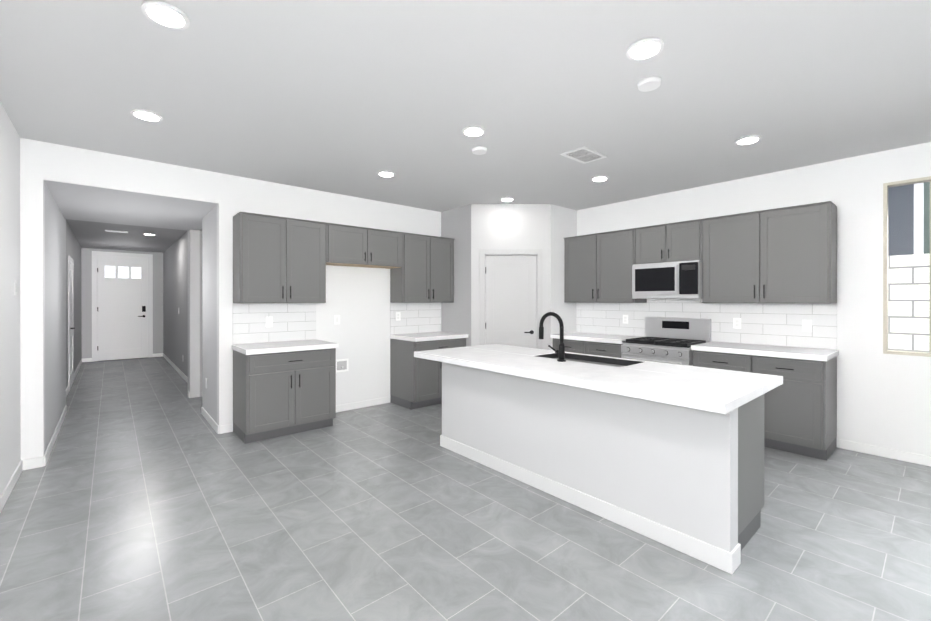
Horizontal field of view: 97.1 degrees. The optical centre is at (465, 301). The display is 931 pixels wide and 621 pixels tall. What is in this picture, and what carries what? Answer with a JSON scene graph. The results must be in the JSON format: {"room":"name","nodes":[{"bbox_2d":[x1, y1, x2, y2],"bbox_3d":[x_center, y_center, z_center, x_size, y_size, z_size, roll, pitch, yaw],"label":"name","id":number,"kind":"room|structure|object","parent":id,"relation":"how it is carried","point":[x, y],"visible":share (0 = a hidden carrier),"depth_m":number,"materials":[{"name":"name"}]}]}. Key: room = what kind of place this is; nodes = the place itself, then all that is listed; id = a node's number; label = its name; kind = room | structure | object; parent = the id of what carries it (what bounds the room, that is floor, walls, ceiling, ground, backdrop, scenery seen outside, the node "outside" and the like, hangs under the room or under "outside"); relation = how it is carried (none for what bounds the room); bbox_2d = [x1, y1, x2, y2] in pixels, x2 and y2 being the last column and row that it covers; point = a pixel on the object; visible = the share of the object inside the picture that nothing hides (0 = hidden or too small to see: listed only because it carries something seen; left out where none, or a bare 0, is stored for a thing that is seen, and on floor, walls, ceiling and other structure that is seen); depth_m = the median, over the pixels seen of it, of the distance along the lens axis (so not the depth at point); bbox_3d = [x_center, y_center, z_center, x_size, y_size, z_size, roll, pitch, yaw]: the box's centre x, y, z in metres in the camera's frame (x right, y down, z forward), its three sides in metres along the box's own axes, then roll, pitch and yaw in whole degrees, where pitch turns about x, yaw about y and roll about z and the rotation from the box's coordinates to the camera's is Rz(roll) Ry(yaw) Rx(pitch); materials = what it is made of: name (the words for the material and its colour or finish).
{"room":"kitchen","nodes":[
{"label":"kitchen","id":0,"kind":"room"},
{"bbox_2d":[0,102,20,495],"bbox_3d":[-1.247,0.028,0.491,0.120,2.740,7.773,0,0,-41],"label":"wall","id":1,"kind":"structure","parent":0,"point":[10,406],"depth_m":3.02,"materials":[{"name":"paint"}]},
{"bbox_2d":[0,460,22,512],"bbox_3d":[-1.197,1.356,0.536,0.012,0.085,7.533,0,0,-41],"label":"baseboard","id":2,"kind":"structure","parent":1,"relation":"attached to","point":[8,489],"depth_m":2.98,"materials":[{"name":"paint"}]},
{"bbox_2d":[14,280,16,294],"bbox_3d":[-3.481,-0.105,3.177,0.008,0.118,0.075,0,0,-41],"label":"light switch","id":3,"kind":"object","parent":1,"relation":"attached to","point":[15,287],"visible":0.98,"depth_m":3.17,"materials":[{"name":"plastic"}]},
{"bbox_2d":[45,184,65,451],"bbox_3d":[-4.405,0.023,4.350,0.120,2.740,2.197,0,0,-41],"label":"wall","id":4,"kind":"structure","parent":0,"point":[54,312],"depth_m":4.15,"materials":[{"name":"paint"}]},
{"bbox_2d":[44,405,66,465],"bbox_3d":[-4.283,1.351,4.312,0.012,0.085,2.217,0,0,-41],"label":"baseboard","id":5,"kind":"structure","parent":4,"relation":"attached to","point":[51,443],"depth_m":4.03,"materials":[{"name":"paint"}]},
{"bbox_2d":[66,221,81,388],"bbox_3d":[-6.975,0.019,7.216,0.120,2.740,5.700,0,0,-41],"label":"wall","id":6,"kind":"structure","parent":0,"point":[73,249],"depth_m":7.74,"materials":[{"name":"white paint"}]},
{"bbox_2d":[68,255,74,390],"bbox_3d":[-6.449,0.340,6.752,0.066,2.100,0.950,0,0,-41],"label":"door","id":7,"kind":"structure","parent":6,"relation":"in","point":[71,327],"depth_m":6.64,"materials":[{"name":"paint"}]},
{"bbox_2d":[66,359,81,395],"bbox_3d":[-6.918,1.347,7.253,0.012,0.085,5.480,0,0,-41],"label":"baseboard","id":8,"kind":"structure","parent":6,"relation":"attached to","point":[75,374],"depth_m":7.58,"materials":[{"name":"paint"}]},
{"bbox_2d":[81,248,162,357],"bbox_3d":[-8.185,0.086,9.857,1.500,2.600,0.120,0,0,-41],"label":"wall","id":9,"kind":"structure","parent":0,"point":[86,280],"depth_m":9.43,"materials":[{"name":"white paint"}]},
{"bbox_2d":[82,358,91,361],"bbox_3d":[-8.641,1.344,9.378,0.183,0.085,0.012,0,0,-41],"label":"baseboard","id":10,"kind":"structure","parent":9,"relation":"attached to","point":[86,359],"depth_m":9.37,"materials":[{"name":"paint"}]},
{"bbox_2d":[92,251,152,361],"bbox_3d":[-8.178,0.116,9.817,1.114,2.540,0.190,0,0,-41],"label":"door frame","id":11,"kind":"structure","parent":9,"relation":"attached to","point":[95,254],"depth_m":9.60,"materials":[{"name":"paint"}]},
{"bbox_2d":[97,256,147,360],"bbox_3d":[-8.120,0.162,9.745,0.915,2.425,0.095,0,0,-41],"label":"front door","id":12,"kind":"structure","parent":9,"relation":"in","point":[122,308],"depth_m":9.74,"materials":[{"name":"paint"}]},
{"bbox_2d":[153,353,162,356],"bbox_3d":[-7.659,1.343,10.226,0.223,0.085,0.012,0,0,-41],"label":"baseboard","id":13,"kind":"structure","parent":9,"relation":"attached to","point":[158,355],"depth_m":10.23,"materials":[{"name":"paint"}]},
{"bbox_2d":[66,219,187,252],"bbox_3d":[-6.362,-1.281,7.744,1.740,0.140,5.700,0,0,-41],"label":"ceiling","id":14,"kind":"structure","parent":0,"point":[90,234],"depth_m":7.69,"materials":[{"name":"white paint"}]},
{"bbox_2d":[105,230,127,232],"bbox_3d":[-6.033,-1.205,7.103,0.300,0.006,0.180,0,0,-41],"label":"ceiling vent","id":15,"kind":"object","parent":14,"relation":"in","point":[116,231],"visible":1,"depth_m":7.09,"materials":[{"name":"plastic"}]},
{"bbox_2d":[44,180,217,230],"bbox_3d":[-3.806,-1.187,4.734,1.290,0.320,2.197,0,0,-41],"label":"ceiling soffit","id":16,"kind":"structure","parent":0,"point":[86,203],"depth_m":4.50,"materials":[{"name":"paint"}]},
{"bbox_2d":[163,231,187,376],"bbox_3d":[-5.749,0.018,8.275,0.120,2.740,5.700,0,0,-41],"label":"wall","id":17,"kind":"structure","parent":0,"point":[175,298],"depth_m":8.23,"materials":[{"name":"white paint"}]},
{"bbox_2d":[163,353,187,382],"bbox_3d":[-5.792,1.346,8.226,0.012,0.085,5.480,0,0,-41],"label":"baseboard","id":18,"kind":"structure","parent":17,"relation":"attached to","point":[178,370],"depth_m":8.14,"materials":[{"name":"paint"}]},
{"bbox_2d":[188,231,188,390],"bbox_3d":[-4.016,0.021,6.071,0.138,2.740,0.100,0,0,-41],"label":"wall","id":19,"kind":"structure","parent":0,"point":[188,310],"depth_m":6.00,"materials":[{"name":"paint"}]},
{"bbox_2d":[200,231,202,396],"bbox_3d":[-3.535,0.021,6.341,0.980,2.740,0.120,0,0,-41],"label":"wall","id":20,"kind":"structure","parent":0,"point":[201,389],"depth_m":5.99,"materials":[{"name":"white paint"}]},
{"bbox_2d":[189,205,216,422],"bbox_3d":[-3.305,0.022,5.234,0.120,2.740,2.097,0,0,-41],"label":"wall","id":21,"kind":"structure","parent":0,"point":[209,296],"depth_m":4.97,"materials":[{"name":"paint"}]},
{"bbox_2d":[201,407,218,433],"bbox_3d":[-2.927,1.350,4.697,0.012,0.085,1.027,0,0,-41],"label":"baseboard","id":22,"kind":"structure","parent":21,"relation":"attached to","point":[210,420],"depth_m":4.62,"materials":[{"name":"paint"}]},
{"bbox_2d":[20,138,440,459],"bbox_3d":[-1.460,0.022,5.363,5.926,2.740,0.120,0,0,-41],"label":"wall","id":23,"kind":"structure","parent":0,"point":[358,300],"depth_m":4.36,"materials":[{"name":"paint"}]},
{"bbox_2d":[22,457,43,470],"bbox_3d":[-3.609,1.352,3.421,0.132,0.085,0.012,0,0,-41],"label":"baseboard","id":24,"kind":"structure","parent":23,"relation":"attached to","point":[37,462],"depth_m":3.42,"materials":[{"name":"paint"}]},
{"bbox_2d":[219,424,231,433],"bbox_3d":[-2.537,1.351,4.348,0.123,0.085,0.012,0,0,-41],"label":"baseboard","id":25,"kind":"structure","parent":23,"relation":"attached to","point":[227,428],"depth_m":4.34,"materials":[{"name":"paint"}]},
{"bbox_2d":[233,303,315,343],"bbox_3d":[-2.148,0.242,4.681,0.895,0.440,0.009,0,0,-41],"label":"backsplash","id":26,"kind":"structure","parent":23,"relation":"attached to","point":[294,321],"depth_m":4.66,"materials":[{"name":"tile"}]},
{"bbox_2d":[265,317,272,326],"bbox_3d":[-2.208,0.233,4.618,0.075,0.118,0.008,0,0,-41],"label":"electrical outlet","id":27,"kind":"object","parent":26,"relation":"attached to","point":[268,321],"visible":1,"depth_m":4.62,"materials":[{"name":"plastic"}]},
{"bbox_2d":[233,212,325,302],"bbox_3d":[-2.034,-0.442,4.546,0.893,0.926,0.359,0,0,-41],"label":"upper cabinet","id":28,"kind":"object","parent":23,"relation":"attached to","point":[277,259],"visible":1,"depth_m":4.38,"materials":[{"name":"grey wood"}]},
{"bbox_2d":[334,315,339,324],"bbox_3d":[-1.609,0.232,5.149,0.075,0.118,0.008,0,0,-41],"label":"light switch","id":29,"kind":"object","parent":23,"relation":"attached to","point":[336,319],"visible":1,"depth_m":5.14,"materials":[{"name":"plastic"}]},
{"bbox_2d":[336,359,348,371],"bbox_3d":[-1.557,0.812,5.181,0.180,0.160,0.030,0,0,-41],"label":"outlet box","id":30,"kind":"object","parent":23,"relation":"attached to","point":[342,365],"visible":0.96,"depth_m":5.19,"materials":[{"name":"plastic"}]},
{"bbox_2d":[336,396,389,411],"bbox_3d":[-1.422,1.349,5.310,1.017,0.085,0.012,0,0,-41],"label":"baseboard","id":31,"kind":"structure","parent":23,"relation":"attached to","point":[357,405],"depth_m":5.37,"materials":[{"name":"paint"}]},
{"bbox_2d":[326,223,402,268],"bbox_3d":[-1.306,-0.675,5.174,1.021,0.462,0.359,0,0,-41],"label":"upper cabinet","id":32,"kind":"object","parent":23,"relation":"attached to","point":[352,246],"visible":0.96,"depth_m":5.03,"materials":[{"name":"grey wood"}]},
{"bbox_2d":[390,303,440,334],"bbox_3d":[-0.701,0.240,5.931,0.879,0.440,0.009,0,0,-41],"label":"backsplash","id":33,"kind":"structure","parent":23,"relation":"attached to","point":[420,317],"depth_m":5.91,"materials":[{"name":"tile"}]},
{"bbox_2d":[396,312,400,320],"bbox_3d":[-0.936,0.211,5.716,0.075,0.118,0.008,0,0,-41],"label":"electrical outlet","id":34,"kind":"object","parent":33,"relation":"attached to","point":[398,316],"visible":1,"depth_m":5.72,"materials":[{"name":"plastic"}]},
{"bbox_2d":[390,232,454,302],"bbox_3d":[-0.585,-0.444,5.797,0.877,0.926,0.359,0,0,-41],"label":"upper cabinet","id":35,"kind":"object","parent":23,"relation":"attached to","point":[424,273],"visible":1,"depth_m":5.63,"materials":[{"name":"grey wood"}]},
{"bbox_2d":[441,204,470,346],"bbox_3d":[-0.107,0.021,5.998,0.100,2.740,0.686,0,0,-41],"label":"wall","id":36,"kind":"structure","parent":0,"point":[456,226],"depth_m":5.90,"materials":[{"name":"paint"}]},
{"bbox_2d":[0,357,930,620],"bbox_3d":[-1.585,1.442,5.418,6.406,0.100,15.830,0,0,-41],"label":"floor","id":37,"kind":"structure","parent":0,"point":[147,492],"depth_m":2.45,"materials":[{"name":"tile"}]},
{"bbox_2d":[233,348,335,443],"bbox_3d":[-1.944,0.953,4.444,0.893,0.880,0.634,0,0,-41],"label":"base cabinet","id":38,"kind":"object","parent":37,"relation":"on","point":[279,394],"visible":1,"depth_m":4.19,"materials":[{"name":"grey wood"}]},
{"bbox_2d":[231,339,338,354],"bbox_3d":[-1.944,0.488,4.444,0.917,0.049,0.632,0,0,-41],"label":"countertop","id":39,"kind":"structure","parent":38,"relation":"on","point":[273,347],"depth_m":4.30,"materials":[{"name":"white stone"}]},
{"bbox_2d":[390,338,465,409],"bbox_3d":[-0.495,0.952,5.695,0.877,0.880,0.634,0,0,-41],"label":"base cabinet","id":40,"kind":"object","parent":37,"relation":"on","point":[415,382],"visible":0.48,"depth_m":5.38,"materials":[{"name":"grey wood"}]},
{"bbox_2d":[390,332,467,341],"bbox_3d":[-0.500,0.486,5.691,0.889,0.049,0.632,0,0,-41],"label":"countertop","id":41,"kind":"structure","parent":40,"relation":"on","point":[419,337],"depth_m":5.53,"materials":[{"name":"white stone"}]},
{"bbox_2d":[553,338,622,357],"bbox_3d":[1.757,0.952,5.500,0.634,0.880,1.050,0,0,-41],"label":"base cabinet","id":42,"kind":"object","parent":37,"relation":"on","point":[596,348],"visible":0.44,"depth_m":5.25,"materials":[{"name":"grey wood"}]},
{"bbox_2d":[550,332,639,343],"bbox_3d":[1.758,0.486,5.500,0.632,0.049,1.050,0,0,-41],"label":"countertop","id":43,"kind":"structure","parent":42,"relation":"on","point":[605,338],"depth_m":5.37,"materials":[{"name":"white stone"}]},
{"bbox_2d":[414,312,782,573],"bbox_3d":[0.759,0.740,3.176,1.077,1.310,2.532,0,0,-41],"label":"kitchen island","id":44,"kind":"object","parent":37,"relation":"on","point":[669,455],"visible":1,"depth_m":2.57,"materials":[{"name":"paint"}]},
{"bbox_2d":[539,312,565,361],"bbox_3d":[0.684,0.274,3.251,0.066,0.380,0.253,0,0,-41],"label":"faucet","id":45,"kind":"object","parent":44,"relation":"on","point":[561,351],"depth_m":3.19,"materials":[{"name":"black metal"}]},
{"bbox_2d":[621,317,710,365],"bbox_3d":[2.318,0.798,4.781,0.702,1.190,0.754,0,0,-41],"label":"range","id":46,"kind":"object","parent":37,"relation":"on","point":[668,340],"visible":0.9,"depth_m":4.75,"materials":[{"name":"silver metal"}]},
{"bbox_2d":[693,350,836,460],"bbox_3d":[2.953,0.954,4.115,0.634,0.880,1.069,0,0,-41],"label":"base cabinet","id":47,"kind":"object","parent":37,"relation":"on","point":[800,410],"visible":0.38,"depth_m":3.71,"materials":[{"name":"grey wood"}]},
{"bbox_2d":[691,341,838,360],"bbox_3d":[2.958,0.488,4.109,0.632,0.049,1.084,0,0,-41],"label":"countertop","id":48,"kind":"structure","parent":47,"relation":"on","point":[815,354],"depth_m":3.94,"materials":[{"name":"white stone"}]},
{"bbox_2d":[0,0,930,211],"bbox_3d":[0.996,-1.404,2.426,6.046,0.120,7.773,0,0,-41],"label":"ceiling","id":49,"kind":"structure","parent":0,"point":[353,98],"depth_m":2.61,"materials":[{"name":"paint"}]},
{"bbox_2d":[130,109,162,121],"bbox_3d":[-2.295,-1.336,2.958,0.184,0.014,0.184,0,0,-41],"label":"recessed light","id":50,"kind":"object","parent":49,"relation":"in","point":[146,115],"visible":0.9,"depth_m":2.94,"materials":[{"name":"paint"}]},
{"bbox_2d":[141,0,189,29],"bbox_3d":[-1.400,-1.334,1.921,0.184,0.014,0.184,0,0,-41],"label":"recessed light","id":51,"kind":"object","parent":49,"relation":"in","point":[164,14],"visible":1,"depth_m":1.91,"materials":[{"name":"paint"}]},
{"bbox_2d":[377,171,394,176],"bbox_3d":[-0.834,-1.337,4.325,0.184,0.014,0.184,0,0,-41],"label":"recessed light","id":52,"kind":"object","parent":49,"relation":"in","point":[385,173],"visible":0.96,"depth_m":4.31,"materials":[{"name":"paint"}]},
{"bbox_2d":[462,126,484,136],"bbox_3d":[0.065,-1.336,3.239,0.184,0.014,0.184,0,0,-41],"label":"recessed light","id":53,"kind":"object","parent":49,"relation":"in","point":[473,131],"visible":0.98,"depth_m":3.22,"materials":[{"name":"paint"}]},
{"bbox_2d":[472,146,486,154],"bbox_3d":[0.122,-1.330,3.632,0.136,0.028,0.136,0,0,-41],"label":"smoke detector","id":54,"kind":"object","parent":49,"relation":"attached to","point":[479,150],"visible":1,"depth_m":3.60,"materials":[{"name":"plastic"}]},
{"bbox_2d":[500,197,513,201],"bbox_3d":[0.551,-1.339,5.415,0.184,0.014,0.184,0,0,-41],"label":"recessed light","id":55,"kind":"object","parent":49,"relation":"in","point":[507,199],"visible":1,"depth_m":5.38,"materials":[{"name":"paint"}]},
{"bbox_2d":[560,146,606,163],"bbox_3d":[1.090,-1.340,3.780,0.380,0.008,0.250,0,0,-41],"label":"ceiling vent","id":56,"kind":"object","parent":49,"relation":"in","point":[583,154],"visible":1,"depth_m":3.77,"materials":[{"name":"plastic"}]},
{"bbox_2d":[591,176,608,181],"bbox_3d":[1.468,-1.338,4.490,0.184,0.014,0.184,0,0,-41],"label":"recessed light","id":57,"kind":"object","parent":49,"relation":"in","point":[599,178],"visible":1,"depth_m":4.46,"materials":[{"name":"paint"}]},
{"bbox_2d":[626,37,663,60],"bbox_3d":[0.952,-1.335,2.181,0.184,0.014,0.184,0,0,-41],"label":"recessed light","id":58,"kind":"object","parent":49,"relation":"in","point":[644,49],"visible":1,"depth_m":2.17,"materials":[{"name":"paint"}]},
{"bbox_2d":[637,76,660,91],"bbox_3d":[1.125,-1.328,2.516,0.136,0.028,0.136,0,0,-41],"label":"smoke detector","id":59,"kind":"object","parent":49,"relation":"attached to","point":[649,83],"visible":1,"depth_m":2.49,"materials":[{"name":"plastic"}]},
{"bbox_2d":[735,135,761,144],"bbox_3d":[2.347,-1.336,3.412,0.184,0.014,0.184,0,0,-41],"label":"recessed light","id":60,"kind":"object","parent":49,"relation":"in","point":[750,139],"visible":1,"depth_m":3.40,"materials":[{"name":"paint"}]},
{"bbox_2d":[471,204,550,349],"bbox_3d":[0.631,0.021,5.754,1.104,2.740,0.100,0,0,0],"label":"wall","id":61,"kind":"structure","parent":0,"point":[510,226],"depth_m":5.70,"materials":[{"name":"paint"}]},
{"bbox_2d":[485,255,535,347],"bbox_3d":[0.630,0.372,5.726,0.561,2.015,0.494,0,0,-41],"label":"pantry door","id":62,"kind":"structure","parent":61,"relation":"in","point":[510,300],"depth_m":5.72,"materials":[{"name":"paint"}]},
{"bbox_2d":[479,249,542,348],"bbox_3d":[0.631,0.335,5.746,0.874,2.112,0.116,0,0,0],"label":"door frame","id":63,"kind":"structure","parent":61,"relation":"attached to","point":[483,253],"depth_m":5.69,"materials":[{"name":"paint"}]},
{"bbox_2d":[551,204,576,349],"bbox_3d":[1.386,0.021,5.943,0.621,2.740,0.100,0,0,-41],"label":"wall","id":64,"kind":"structure","parent":0,"point":[563,222],"depth_m":5.85,"materials":[{"name":"paint"}]},
{"bbox_2d":[577,142,930,447],"bbox_3d":[3.170,0.023,4.443,0.120,2.740,4.742,0,0,-41],"label":"wall","id":65,"kind":"structure","parent":0,"point":[851,188],"depth_m":3.86,"materials":[{"name":"paint"}]},
{"bbox_2d":[564,228,646,302],"bbox_3d":[1.862,-0.443,5.587,0.359,0.926,1.052,0,0,-41],"label":"upper cabinet","id":66,"kind":"object","parent":65,"relation":"attached to","point":[597,267],"visible":0.98,"depth_m":5.45,"materials":[{"name":"grey wood"}]},
{"bbox_2d":[635,219,701,263],"bbox_3d":[2.456,-0.679,4.899,0.359,0.453,0.758,0,0,-41],"label":"upper cabinet","id":67,"kind":"object","parent":65,"relation":"attached to","point":[674,242],"visible":0.92,"depth_m":4.76,"materials":[{"name":"grey wood"}]},
{"bbox_2d":[632,260,701,298],"bbox_3d":[2.420,-0.241,4.868,0.431,0.417,0.754,0,0,-41],"label":"microwave","id":68,"kind":"object","parent":67,"relation":"attached to","point":[674,280],"visible":0.98,"depth_m":4.71,"materials":[{"name":"silver metal"}]},
{"bbox_2d":[576,299,836,349],"bbox_3d":[2.595,0.215,5.008,0.009,0.493,2.889,0,0,-41],"label":"backsplash","id":69,"kind":"structure","parent":65,"relation":"attached to","point":[776,324],"depth_m":4.55,"materials":[{"name":"tile"}]},
{"bbox_2d":[623,315,627,323],"bbox_3d":[2.146,0.242,5.514,0.008,0.118,0.075,0,0,-41],"label":"electrical outlet","id":70,"kind":"object","parent":69,"relation":"attached to","point":[625,319],"visible":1,"depth_m":5.51,"materials":[{"name":"plastic"}]},
{"bbox_2d":[733,318,740,328],"bbox_3d":[2.996,0.243,4.530,0.008,0.118,0.075,0,0,-41],"label":"electrical outlet","id":71,"kind":"object","parent":69,"relation":"attached to","point":[736,323],"visible":1,"depth_m":4.53,"materials":[{"name":"plastic"}]},
{"bbox_2d":[802,320,811,331],"bbox_3d":[3.388,0.244,4.076,0.008,0.118,0.075,0,0,-41],"label":"electrical outlet","id":72,"kind":"object","parent":69,"relation":"attached to","point":[806,325],"visible":1,"depth_m":4.07,"materials":[{"name":"plastic"}]},
{"bbox_2d":[702,201,836,303],"bbox_3d":[3.056,-0.442,4.204,0.359,0.926,1.071,0,0,-41],"label":"upper cabinet","id":73,"kind":"object","parent":65,"relation":"attached to","point":[784,255],"visible":1,"depth_m":4.03,"materials":[{"name":"grey wood"}]},
{"bbox_2d":[883,354,930,455],"bbox_3d":[4.256,0.933,3.187,0.120,0.924,1.420,0,0,-41],"label":"wall","id":74,"kind":"structure","parent":65,"relation":"attached to","point":[906,403],"depth_m":3.57,"materials":[{"name":"paint"}]},
{"bbox_2d":[883,176,930,356],"bbox_3d":[4.247,-0.292,3.178,0.104,1.526,1.420,0,0,-41],"label":"window","id":75,"kind":"structure","parent":65,"relation":"in","point":[886,186],"depth_m":3.66,"materials":[{"name":"glass"}]},
{"bbox_3d":[5.249,0.026,2.036,0.120,2.740,1.620,0,0,-41],"label":"wall","id":76,"kind":"structure","parent":0,"visible":0},
{"bbox_2d":[840,439,930,465],"bbox_3d":[4.601,1.353,2.687,0.012,0.085,3.209,0,0,-41],"label":"baseboard","id":77,"kind":"structure","parent":76,"relation":"attached to","point":[921,459],"depth_m":3.66,"materials":[{"name":"paint"}]},
{"label":"outside","id":78,"kind":"structure","parent":0,"visible":0},
{"bbox_3d":[7.406,1.461,6.424,8.880,0.100,16.000,0,0,-41],"label":"ground","id":79,"kind":"structure","parent":78,"visible":0},
{"bbox_2d":[888,254,929,352],"bbox_3d":[5.545,0.428,4.815,0.200,1.970,16.000,0,0,-41],"label":"fence","id":80,"kind":"object","parent":79,"relation":"on","point":[895,315],"depth_m":4.93,"materials":[{"name":"white brick"}]},
{"bbox_2d":[888,182,929,255],"bbox_3d":[7.527,-1.850,6.525,0.360,6.520,16.000,0,0,-41],"label":"neighbouring house","id":81,"kind":"structure","parent":79,"relation":"on","point":[910,203],"depth_m":6.69,"materials":[{"name":"paint"}]}
]}

